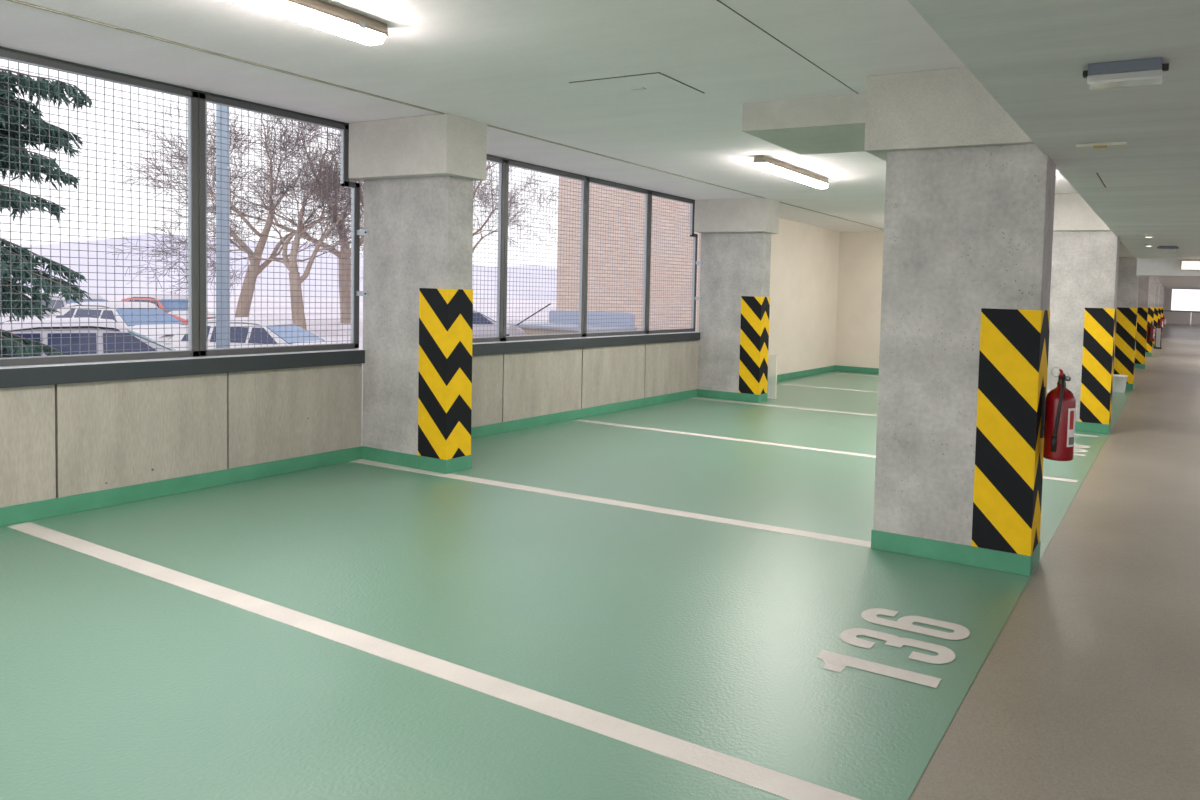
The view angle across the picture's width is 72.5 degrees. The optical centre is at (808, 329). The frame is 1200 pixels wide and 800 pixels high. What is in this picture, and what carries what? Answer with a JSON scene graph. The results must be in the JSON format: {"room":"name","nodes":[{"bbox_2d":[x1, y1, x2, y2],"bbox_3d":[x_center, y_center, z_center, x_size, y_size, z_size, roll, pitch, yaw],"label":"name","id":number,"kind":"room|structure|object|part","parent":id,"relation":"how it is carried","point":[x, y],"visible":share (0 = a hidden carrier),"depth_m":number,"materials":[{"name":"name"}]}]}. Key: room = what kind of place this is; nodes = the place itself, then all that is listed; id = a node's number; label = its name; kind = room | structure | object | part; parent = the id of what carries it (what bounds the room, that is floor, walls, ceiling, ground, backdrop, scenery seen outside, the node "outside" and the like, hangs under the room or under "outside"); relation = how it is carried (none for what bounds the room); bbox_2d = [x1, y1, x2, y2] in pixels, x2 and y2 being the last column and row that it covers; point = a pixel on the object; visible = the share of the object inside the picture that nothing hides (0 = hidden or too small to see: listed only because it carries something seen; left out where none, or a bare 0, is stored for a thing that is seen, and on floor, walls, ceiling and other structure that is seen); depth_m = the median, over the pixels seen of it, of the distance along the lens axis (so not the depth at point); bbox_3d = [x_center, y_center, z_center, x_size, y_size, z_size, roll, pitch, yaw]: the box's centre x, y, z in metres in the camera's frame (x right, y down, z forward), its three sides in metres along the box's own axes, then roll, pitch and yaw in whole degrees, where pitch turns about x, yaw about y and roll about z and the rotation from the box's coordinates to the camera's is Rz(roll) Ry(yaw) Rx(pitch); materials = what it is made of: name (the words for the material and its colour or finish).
{"room":"parking garage","nodes":[
{"label":"parking garage","id":0,"kind":"room"},
{"bbox_2d":[0,218,839,507],"bbox_3d":[-2.507,0.090,8.575,0.200,3.530,14.200,3,3,25],"label":"wall","id":1,"kind":"structure","parent":0,"point":[57,440],"depth_m":5.68,"materials":[{"name":"concrete"}]},
{"bbox_2d":[0,49,198,366],"bbox_3d":[-4.292,-0.678,4.688,0.045,1.750,1.115,3,3,25],"label":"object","id":2,"kind":"structure","parent":1,"relation":"in","point":[192,98],"depth_m":4.78,"materials":[{"name":"grey metal"}]},
{"bbox_2d":[0,46,348,124],"bbox_3d":[-4.536,-1.541,4.082,0.068,0.023,4.430,3,3,25],"label":"trim","id":3,"kind":"structure","parent":1,"relation":"attached to","point":[2,48],"depth_m":4.93,"materials":[{"name":"grey paint"}]},
{"bbox_2d":[0,446,361,526],"bbox_3d":[-4.521,1.035,4.187,0.032,0.104,4.496,3,3,25],"label":"baseboard","id":4,"kind":"structure","parent":1,"relation":"attached to","point":[20,513],"depth_m":5.00,"materials":[{"name":"green paint"}]},
{"bbox_2d":[0,349,364,387],"bbox_3d":[-4.567,0.262,4.188,0.234,0.108,4.500,3,3,25],"label":"window sill","id":5,"kind":"structure","parent":1,"relation":"attached to","point":[46,374],"depth_m":4.96,"materials":[{"name":"dark grey painted metal"}]},
{"bbox_2d":[198,93,367,355],"bbox_3d":[-3.755,-0.704,5.668,0.177,1.750,1.132,3,3,25],"label":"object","id":6,"kind":"structure","parent":1,"relation":"in","point":[355,231],"depth_m":5.69,"materials":[{"name":"grey metal"}]},
{"bbox_2d":[472,156,505,342],"bbox_3d":[-3.187,-0.746,7.022,0.045,1.750,1.135,3,3,25],"label":"window","id":7,"kind":"structure","parent":1,"relation":"in","point":[501,186],"depth_m":7.47,"materials":[{"name":"grey metal"}]},
{"bbox_2d":[503,160,586,340],"bbox_3d":[-2.702,-0.776,8.047,0.045,1.750,1.147,3,3,25],"label":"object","id":8,"kind":"structure","parent":1,"relation":"in","point":[583,180],"depth_m":8.05,"materials":[{"name":"grey metal"}]},
{"bbox_2d":[471,389,696,438],"bbox_3d":[-2.481,0.909,8.496,0.032,0.104,4.535,3,3,25],"label":"baseboard","id":9,"kind":"structure","parent":1,"relation":"attached to","point":[508,426],"depth_m":8.38,"materials":[{"name":"green paint"}]},
{"bbox_2d":[472,332,699,355],"bbox_3d":[-2.526,0.136,8.500,0.234,0.108,4.525,3,3,25],"label":"trim","id":10,"kind":"structure","parent":1,"relation":"attached to","point":[500,347],"depth_m":8.31,"materials":[{"name":"dark grey painted metal"}]},
{"bbox_2d":[487,154,694,200],"bbox_3d":[-2.491,-1.668,8.401,0.068,0.023,4.450,3,3,25],"label":"trim","id":11,"kind":"structure","parent":1,"relation":"attached to","point":[487,154],"depth_m":8.43,"materials":[{"name":"grey paint"}]},
{"bbox_2d":[584,178,649,336],"bbox_3d":[-2.217,-0.806,9.070,0.045,1.750,1.132,3,3,25],"label":"window","id":12,"kind":"structure","parent":1,"relation":"in","point":[645,229],"depth_m":9.11,"materials":[{"name":"grey metal"}]},
{"bbox_2d":[647,191,703,333],"bbox_3d":[-1.690,-0.832,10.031,0.177,1.750,1.071,3,3,25],"label":"window","id":13,"kind":"structure","parent":1,"relation":"in","point":[692,203],"depth_m":10.12,"materials":[{"name":"grey metal"}]},
{"bbox_2d":[767,365,835,382],"bbox_3d":[-0.457,0.781,12.822,0.028,0.104,4.490,3,3,25],"label":"baseboard","id":14,"kind":"structure","parent":1,"relation":"attached to","point":[781,377],"depth_m":13.49,"materials":[{"name":"green paint"}]},
{"bbox_2d":[0,0,1077,231],"bbox_3d":[-1.921,-1.578,3.712,5.485,0.270,23.000,3,3,25],"label":"ceiling","id":15,"kind":"structure","parent":0,"point":[510,65],"depth_m":4.30,"materials":[{"name":"paint"}]},
{"bbox_2d":[230,0,388,44],"bbox_3d":[-2.331,-1.379,3.082,0.140,0.098,1.400,3,3,25],"label":"ceiling lamp","id":16,"kind":"object","parent":15,"relation":"attached to","point":[318,14],"visible":1,"depth_m":3.44,"materials":[{"name":"beige plastic"}]},
{"bbox_2d":[569,72,703,100],"bbox_3d":[-1.028,-1.464,4.707,0.652,0.029,0.464,3,3,25],"label":"ceiling hatch","id":17,"kind":"object","parent":15,"relation":"attached to","point":[657,84],"visible":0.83,"depth_m":4.68,"materials":[{"name":"paint"}]},
{"bbox_2d":[717,0,858,93],"bbox_3d":[-2.551,-1.243,-1.334,0.008,0.011,13.325,3,3,25],"label":"trim","id":18,"kind":"structure","parent":15,"relation":"attached to","point":[717,0],"depth_m":3.80,"materials":[{"name":"brown"}]},
{"bbox_2d":[753,156,828,187],"bbox_3d":[-0.142,-1.507,7.542,0.140,0.098,1.400,3,3,25],"label":"ceiling lamp","id":19,"kind":"object","parent":15,"relation":"attached to","point":[764,163],"visible":1,"depth_m":7.36,"materials":[{"name":"white plastic"}]},
{"bbox_2d":[742,93,865,154],"bbox_3d":[0.637,-1.341,5.006,1.945,0.195,0.865,3,3,25],"label":"ceiling beam","id":20,"kind":"structure","parent":15,"relation":"attached to","point":[828,124],"depth_m":4.93,"materials":[{"name":"paint"}]},
{"bbox_2d":[0,335,1199,799],"bbox_3d":[6.055,1.347,16.069,9.400,0.903,52.000,3,3,25],"label":"floor","id":21,"kind":"structure","parent":0,"point":[690,598],"depth_m":3.25,"materials":[{"name":"green paint"}]},
{"bbox_2d":[349,113,486,473],"bbox_3d":[-3.032,-0.264,6.032,1.075,2.630,0.362,3,3,25],"label":"concrete pillar","id":22,"kind":"structure","parent":21,"relation":"on","point":[418,174],"depth_m":5.90,"materials":[{"name":"paint"}]},
{"bbox_3d":[-3.078,0.994,6.118,0.961,0.106,0.236,3,3,25],"label":"skirting","id":23,"kind":"part","parent":22,"relation":"part of","materials":[{"name":"green paint"}]},
{"bbox_2d":[694,198,779,402],"bbox_3d":[-0.983,-0.391,10.359,1.075,2.630,0.362,3,3,25],"label":"concrete pillar","id":24,"kind":"structure","parent":21,"relation":"on","point":[734,309],"depth_m":10.25,"materials":[{"name":"paint"}]},
{"bbox_3d":[-1.030,0.868,10.445,0.961,0.106,0.236,3,3,25],"label":"skirting","id":25,"kind":"part","parent":24,"relation":"part of","materials":[{"name":"green paint"}]},
{"bbox_2d":[767,354,777,398],"bbox_3d":[-0.611,0.623,10.629,0.406,0.605,0.012,3,3,25],"label":"plastic sheet","id":26,"kind":"object","parent":21,"relation":"on","point":[777,354],"visible":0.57,"depth_m":10.54,"materials":[{"name":"white plastic"}]},
{"bbox_2d":[864,67,1055,575],"bbox_3d":[0.799,-0.066,4.317,0.988,2.630,0.355,3,3,25],"label":"concrete pillar","id":27,"kind":"structure","parent":21,"relation":"on","point":[970,196],"depth_m":4.16,"materials":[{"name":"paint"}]},
{"bbox_3d":[0.815,1.197,4.364,0.879,0.106,0.310,3,3,25],"label":"skirting","id":28,"kind":"part","parent":27,"relation":"part of","materials":[{"name":"green paint"}]},
{"bbox_2d":[1040,367,1075,460],"bbox_3d":[1.315,0.435,4.107,0.162,0.481,0.164,1,3,-20],"label":"fire extinguisher","id":29,"kind":"object","parent":27,"relation":"attached to","point":[1058,413],"visible":1,"depth_m":4.05,"materials":[{"name":"red metal"}]},
{"bbox_2d":[1069,437,1073,444],"bbox_3d":[1.363,0.575,4.052,0.045,0.040,0.003,0,3,-38],"label":"print","id":30,"kind":"object","parent":29,"relation":"attached to","point":[1071,439],"depth_m":4.05,"materials":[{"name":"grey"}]},
{"bbox_2d":[1069,411,1073,429],"bbox_3d":[1.360,0.467,4.042,0.029,0.097,0.001,0,3,-32],"label":"print","id":31,"kind":"object","parent":29,"relation":"attached to","point":[1071,413],"depth_m":4.04,"materials":[{"name":"red"}]},
{"bbox_2d":[1047,193,1119,433],"bbox_3d":[2.938,-0.198,8.835,0.988,2.630,0.355,3,3,25],"label":"concrete pillar","id":32,"kind":"structure","parent":21,"relation":"on","point":[1085,252],"depth_m":8.63,"materials":[{"name":"paint"}]},
{"bbox_3d":[2.954,1.065,8.881,0.879,0.106,0.310,3,3,25],"label":"skirting","id":33,"kind":"part","parent":32,"relation":"part of","materials":[{"name":"green paint"}]},
{"bbox_2d":[1112,374,1127,392],"bbox_3d":[5.023,0.876,12.726,0.306,0.275,0.304,3,3,25],"label":"bucket","id":34,"kind":"object","parent":21,"relation":"on","point":[1119,381],"visible":0.66,"depth_m":12.61,"materials":[{"name":"white plastic"}]},
{"bbox_2d":[1113,241,1138,389],"bbox_3d":[5.077,-0.330,13.352,0.988,2.630,0.355,3,3,25],"label":"concrete pillar","id":35,"kind":"structure","parent":21,"relation":"on","point":[1128,281],"depth_m":13.09,"materials":[{"name":"paint"}]},
{"bbox_3d":[5.092,0.932,13.399,0.879,0.106,0.310,3,3,25],"label":"skirting","id":36,"kind":"part","parent":35,"relation":"part of","materials":[{"name":"green paint"}]},
{"bbox_2d":[1135,276,1149,368],"bbox_3d":[7.215,-0.462,17.870,0.988,2.630,0.355,3,3,25],"label":"concrete pillar","id":37,"kind":"structure","parent":21,"relation":"on","point":[1143,290],"depth_m":17.59,"materials":[{"name":"paint"}]},
{"bbox_3d":[7.231,0.800,17.916,0.879,0.106,0.310,3,3,25],"label":"skirting","id":38,"kind":"part","parent":37,"relation":"part of","materials":[{"name":"green paint"}]},
{"bbox_2d":[1147,320,1154,341],"bbox_3d":[7.736,0.019,17.668,0.162,0.481,0.164,1,3,-20],"label":"fire extinguisher","id":39,"kind":"object","parent":37,"relation":"attached to","point":[1151,328],"visible":1,"depth_m":17.61,"materials":[{"name":"red metal"}]},
{"bbox_2d":[1146,276,1155,355],"bbox_3d":[9.354,-0.594,22.387,0.988,2.630,0.355,3,3,25],"label":"concrete pillar","id":40,"kind":"structure","parent":21,"relation":"on","point":[1152,281],"depth_m":22.09,"materials":[{"name":"paint"}]},
{"bbox_2d":[1152,276,1159,347],"bbox_3d":[11.493,-0.726,26.905,0.988,2.630,0.355,3,3,25],"label":"concrete pillar","id":41,"kind":"structure","parent":21,"relation":"on","point":[1156,304],"depth_m":26.59,"materials":[{"name":"paint"}]},
{"bbox_2d":[1157,317,1162,329],"bbox_3d":[12.014,-0.245,26.703,0.162,0.481,0.164,1,3,-20],"label":"fire extinguisher","id":42,"kind":"object","parent":41,"relation":"attached to","point":[1160,321],"visible":0.85,"depth_m":26.64,"materials":[{"name":"red metal"}]},
{"bbox_2d":[1154,327,1161,348],"bbox_3d":[11.712,0.264,26.199,0.240,0.730,0.240,3,3,25],"label":"stand","id":43,"kind":"object","parent":21,"relation":"on","point":[1158,332],"visible":0.99,"depth_m":26.18,"materials":[{"name":"grey paint"}]},
{"bbox_3d":[11.712,0.239,26.198,0.136,0.580,0.016,3,3,25],"label":"panel","id":44,"kind":"part","parent":43,"relation":"part of","materials":[{"name":"grey"}]},
{"bbox_2d":[1158,281,1161,319],"bbox_3d":[13.632,-0.858,31.422,0.988,2.630,0.355,3,3,25],"label":"concrete pillar","id":45,"kind":"structure","parent":21,"relation":"on","point":[1160,286],"depth_m":31.10,"materials":[{"name":"paint"}]},
{"bbox_2d":[1161,285,1164,316],"bbox_3d":[15.770,-0.990,35.940,0.988,2.630,0.355,3,3,25],"label":"concrete pillar","id":46,"kind":"structure","parent":21,"relation":"on","point":[1163,289],"depth_m":35.61,"materials":[{"name":"paint"}]},
{"bbox_2d":[835,231,883,367],"bbox_3d":[2.608,0.016,13.927,4.530,3.530,0.150,3,3,25],"label":"wall","id":47,"kind":"structure","parent":0,"point":[860,267],"depth_m":14.61,"materials":[{"name":"beige paint"}]},
{"bbox_2d":[7,0,883,229],"bbox_3d":[-3.320,-1.507,4.099,0.023,0.016,22.500,3,3,25],"label":"trim","id":48,"kind":"structure","parent":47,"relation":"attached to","point":[14,1],"depth_m":4.70,"materials":[{"name":"white paint"}]},
{"bbox_2d":[835,365,878,373],"bbox_3d":[2.547,0.830,13.891,4.530,0.104,0.030,3,3,25],"label":"baseboard","id":49,"kind":"structure","parent":47,"relation":"attached to","point":[838,367],"depth_m":14.64,"materials":[{"name":"green paint"}]},
{"bbox_2d":[908,0,1199,258],"bbox_3d":[2.264,-1.109,1.467,4.035,0.740,22.500,3,3,25],"label":"ceiling","id":50,"kind":"structure","parent":0,"point":[1032,56],"depth_m":2.75,"materials":[{"name":"white paint"}]},
{"bbox_2d":[1076,142,1126,148],"bbox_3d":[1.359,-0.856,3.630,0.220,0.015,0.057,3,3,25],"label":"ceiling plate","id":51,"kind":"object","parent":50,"relation":"attached to","point":[1108,144],"visible":1,"depth_m":3.61,"materials":[{"name":"white"}]},
{"bbox_2d":[1083,57,1168,80],"bbox_3d":[0.978,-0.791,2.418,0.246,0.062,0.086,3,3,25],"label":"ceiling light","id":52,"kind":"object","parent":50,"relation":"attached to","point":[1147,67],"visible":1,"depth_m":2.39,"materials":[{"name":"grey plastic"}]},
{"bbox_2d":[1157,246,1178,248],"bbox_3d":[4.422,-1.001,9.635,0.246,0.062,0.086,3,3,25],"label":"ceiling light","id":53,"kind":"object","parent":50,"relation":"attached to","point":[1158,247],"visible":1,"depth_m":9.60,"materials":[{"name":"grey plastic"}]},
{"bbox_2d":[1164,288,1171,310],"bbox_3d":[21.908,-1.935,43.941,5.635,1.800,0.300,3,3,25],"label":"wall","id":54,"kind":"structure","parent":0,"point":[1167,292],"depth_m":44.48,"materials":[{"name":"beige"}]},
{"bbox_2d":[1163,310,1199,312],"bbox_3d":[21.849,-1.015,43.919,5.635,0.080,0.040,3,3,25],"label":"trim","id":55,"kind":"structure","parent":54,"relation":"attached to","point":[1163,310],"depth_m":44.32,"materials":[{"name":"grey"}]},
{"bbox_2d":[1136,258,1199,276],"bbox_3d":[7.083,-0.985,11.669,4.015,0.425,0.450,3,3,25],"label":"ceiling","id":56,"kind":"structure","parent":0,"point":[1157,267],"depth_m":12.17,"materials":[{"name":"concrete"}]},
{"bbox_2d":[1180,261,1199,269],"bbox_3d":[6.339,-0.958,11.720,1.400,0.140,0.098,3,3,25],"label":"ceiling lamp","id":57,"kind":"object","parent":56,"relation":"attached to","point":[1184,265],"visible":1,"depth_m":11.92,"materials":[{"name":"beige plastic"}]},
{"bbox_2d":[1157,277,1199,289],"bbox_3d":[13.388,-1.866,24.955,4.035,0.600,29.500,3,3,25],"label":"ceiling","id":58,"kind":"structure","parent":0,"point":[1193,283],"depth_m":28.60,"materials":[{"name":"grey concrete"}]},
{"bbox_2d":[1162,324,1199,335],"bbox_3d":[20.529,0.467,41.288,5.235,1.350,6.000,3,3,25],"label":"floor","id":59,"kind":"structure","parent":0,"point":[1169,329],"depth_m":41.13,"materials":[{"name":"grey concrete"}]},
{"bbox_2d":[1163,311,1199,324],"bbox_3d":[21.867,0.010,44.073,5.635,2.100,0.200,3,3,25],"label":"wall","id":60,"kind":"structure","parent":0,"point":[1193,318],"depth_m":44.28,"materials":[{"name":"beige"}]},
{"label":"outside","id":61,"kind":"structure","parent":0,"visible":0},
{"bbox_2d":[4,234,556,298],"bbox_3d":[-82.032,-13.689,189.926,84.400,12.086,325.600,3,3,25],"label":"hill","id":62,"kind":"structure","parent":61,"point":[545,288],"depth_m":141.04,"materials":[{"name":"white snow"}]},
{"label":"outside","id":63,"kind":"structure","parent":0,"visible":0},
{"bbox_2d":[28,295,555,379],"bbox_3d":[-29.449,-1.031,57.158,90.000,0.564,130.000,3,3,25],"label":"ground","id":64,"kind":"structure","parent":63,"point":[281,310],"depth_m":58.77,"materials":[{"name":"white snow"}]},
{"bbox_2d":[0,310,48,324],"bbox_3d":[-25.845,-0.369,24.483,4.530,1.545,1.780,3,3,17],"label":"parked car","id":65,"kind":"object","parent":64,"relation":"on","point":[6,319],"visible":0.05,"depth_m":23.71,"materials":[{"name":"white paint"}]},
{"bbox_2d":[0,68,92,357],"bbox_3d":[-9.563,-1.869,8.492,2.646,7.002,2.588,0,3,-41],"label":"spruce tree","id":66,"kind":"object","parent":64,"relation":"on","point":[46,283],"visible":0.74,"depth_m":8.79,"materials":[{"name":"green plant"}]},
{"bbox_2d":[36,294,107,316],"bbox_3d":[-25.266,-0.466,27.083,4.150,1.545,1.780,3,3,21],"label":"parked car","id":67,"kind":"object","parent":64,"relation":"on","point":[56,300],"visible":0.06,"depth_m":26.50,"materials":[{"name":"silver metal"}]},
{"bbox_2d":[0,317,186,356],"bbox_3d":[-11.986,0.588,12.927,4.530,1.545,1.780,-1,4,-44],"label":"parked car","id":68,"kind":"object","parent":64,"relation":"on","point":[27,333],"visible":0.28,"depth_m":12.46,"materials":[{"name":"silver metal"}]},
{"bbox_2d":[49,302,185,342],"bbox_3d":[-18.226,0.032,20.946,4.150,1.545,1.780,3,3,15],"label":"parked car","id":69,"kind":"object","parent":64,"relation":"on","point":[130,323],"visible":0.25,"depth_m":20.46,"materials":[{"name":"grey paint"}]},
{"bbox_2d":[121,295,215,324],"bbox_3d":[-24.270,-0.548,29.654,4.150,1.545,1.780,3,3,19],"label":"parked car","id":70,"kind":"object","parent":64,"relation":"on","point":[134,297],"visible":0.2,"depth_m":29.16,"materials":[{"name":"red paint"}]},
{"bbox_2d":[216,104,229,348],"bbox_3d":[-9.284,-3.035,12.395,0.340,9.000,0.340,3,3,25],"label":"mast","id":71,"kind":"object","parent":64,"relation":"on","point":[225,255],"visible":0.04,"depth_m":12.40,"materials":[{"name":"grey metal"}]},
{"bbox_2d":[107,112,363,316],"bbox_3d":[-24.477,-6.112,33.873,11.619,12.602,9.308,1,3,-14],"label":"bare tree","id":72,"kind":"object","parent":64,"relation":"on","point":[270,215],"visible":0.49,"depth_m":33.57,"materials":[{"name":"brown plant"}]},
{"bbox_2d":[116,93,363,323],"bbox_3d":[-26.469,-6.911,41.054,14.131,13.403,13.299,2,3,-7],"label":"bare tree","id":73,"kind":"object","parent":64,"relation":"on","point":[343,274],"visible":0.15,"depth_m":39.55,"materials":[{"name":"brown plant"}]},
{"bbox_2d":[163,317,333,349],"bbox_3d":[-13.714,0.479,19.770,4.150,1.545,1.780,2,3,0],"label":"parked car","id":74,"kind":"object","parent":64,"relation":"on","point":[297,336],"visible":0.19,"depth_m":19.09,"materials":[{"name":"grey paint"}]},
{"bbox_2d":[165,120,363,329],"bbox_3d":[-21.468,-4.638,33.452,11.432,9.786,6.407,2,3,2],"label":"bare tree","id":75,"kind":"object","parent":64,"relation":"on","point":[297,309],"visible":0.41,"depth_m":32.76,"materials":[{"name":"brown plant"}]},
{"bbox_2d":[334,137,557,258],"bbox_3d":[-20.460,-7.842,46.889,13.060,15.115,12.284,1,3,-14],"label":"bare tree","id":76,"kind":"object","parent":64,"relation":"on","point":[481,195],"visible":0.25,"depth_m":48.06,"materials":[{"name":"brown plant"}]},
{"bbox_2d":[473,308,524,336],"bbox_3d":[-12.036,-0.041,27.055,4.150,1.545,1.780,-1,4,-45],"label":"parked car","id":77,"kind":"object","parent":64,"relation":"on","point":[480,317],"visible":0.17,"depth_m":26.84,"materials":[{"name":"silver metal"}]},
{"bbox_2d":[509,304,550,335],"bbox_3d":[-9.341,-0.031,26.240,0.223,1.769,1.380,4,4,45],"label":"barrier","id":78,"kind":"object","parent":64,"relation":"on","point":[515,332],"visible":0.41,"depth_m":25.84,"materials":[{"name":"white metal"}]},
{"bbox_3d":[-9.757,0.358,25.851,0.180,1.000,0.200,3,3,25],"label":"post","id":79,"kind":"part","parent":78,"relation":"part of","materials":[{"name":"grey metal"}]},
{"bbox_3d":[-9.258,-0.494,26.226,1.278,0.837,0.044,0,3,-41],"label":"arm","id":80,"kind":"part","parent":78,"relation":"part of","materials":[{"name":"grey paint"}]},
{"bbox_2d":[507,310,636,334],"bbox_3d":[-9.287,-0.035,30.320,4.800,1.420,2.300,3,3,25],"label":"parked car","id":81,"kind":"object","parent":64,"relation":"on","point":[565,326],"visible":0.43,"depth_m":30.25,"materials":[{"name":"blue"}]},
{"bbox_2d":[556,176,698,331],"bbox_3d":[-0.208,-6.117,39.846,21.900,13.300,12.400,3,3,25],"label":"brick building","id":82,"kind":"structure","parent":64,"relation":"on","point":[676,301],"depth_m":37.32,"materials":[{"name":"brown"}]},
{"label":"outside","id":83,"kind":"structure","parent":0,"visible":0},
{"bbox_2d":[25,292,1190,369],"bbox_3d":[17.788,1.054,51.458,240.000,0.300,220.000,3,3,25],"label":"ground base","id":84,"kind":"structure","parent":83,"point":[263,296],"depth_m":110.80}
]}

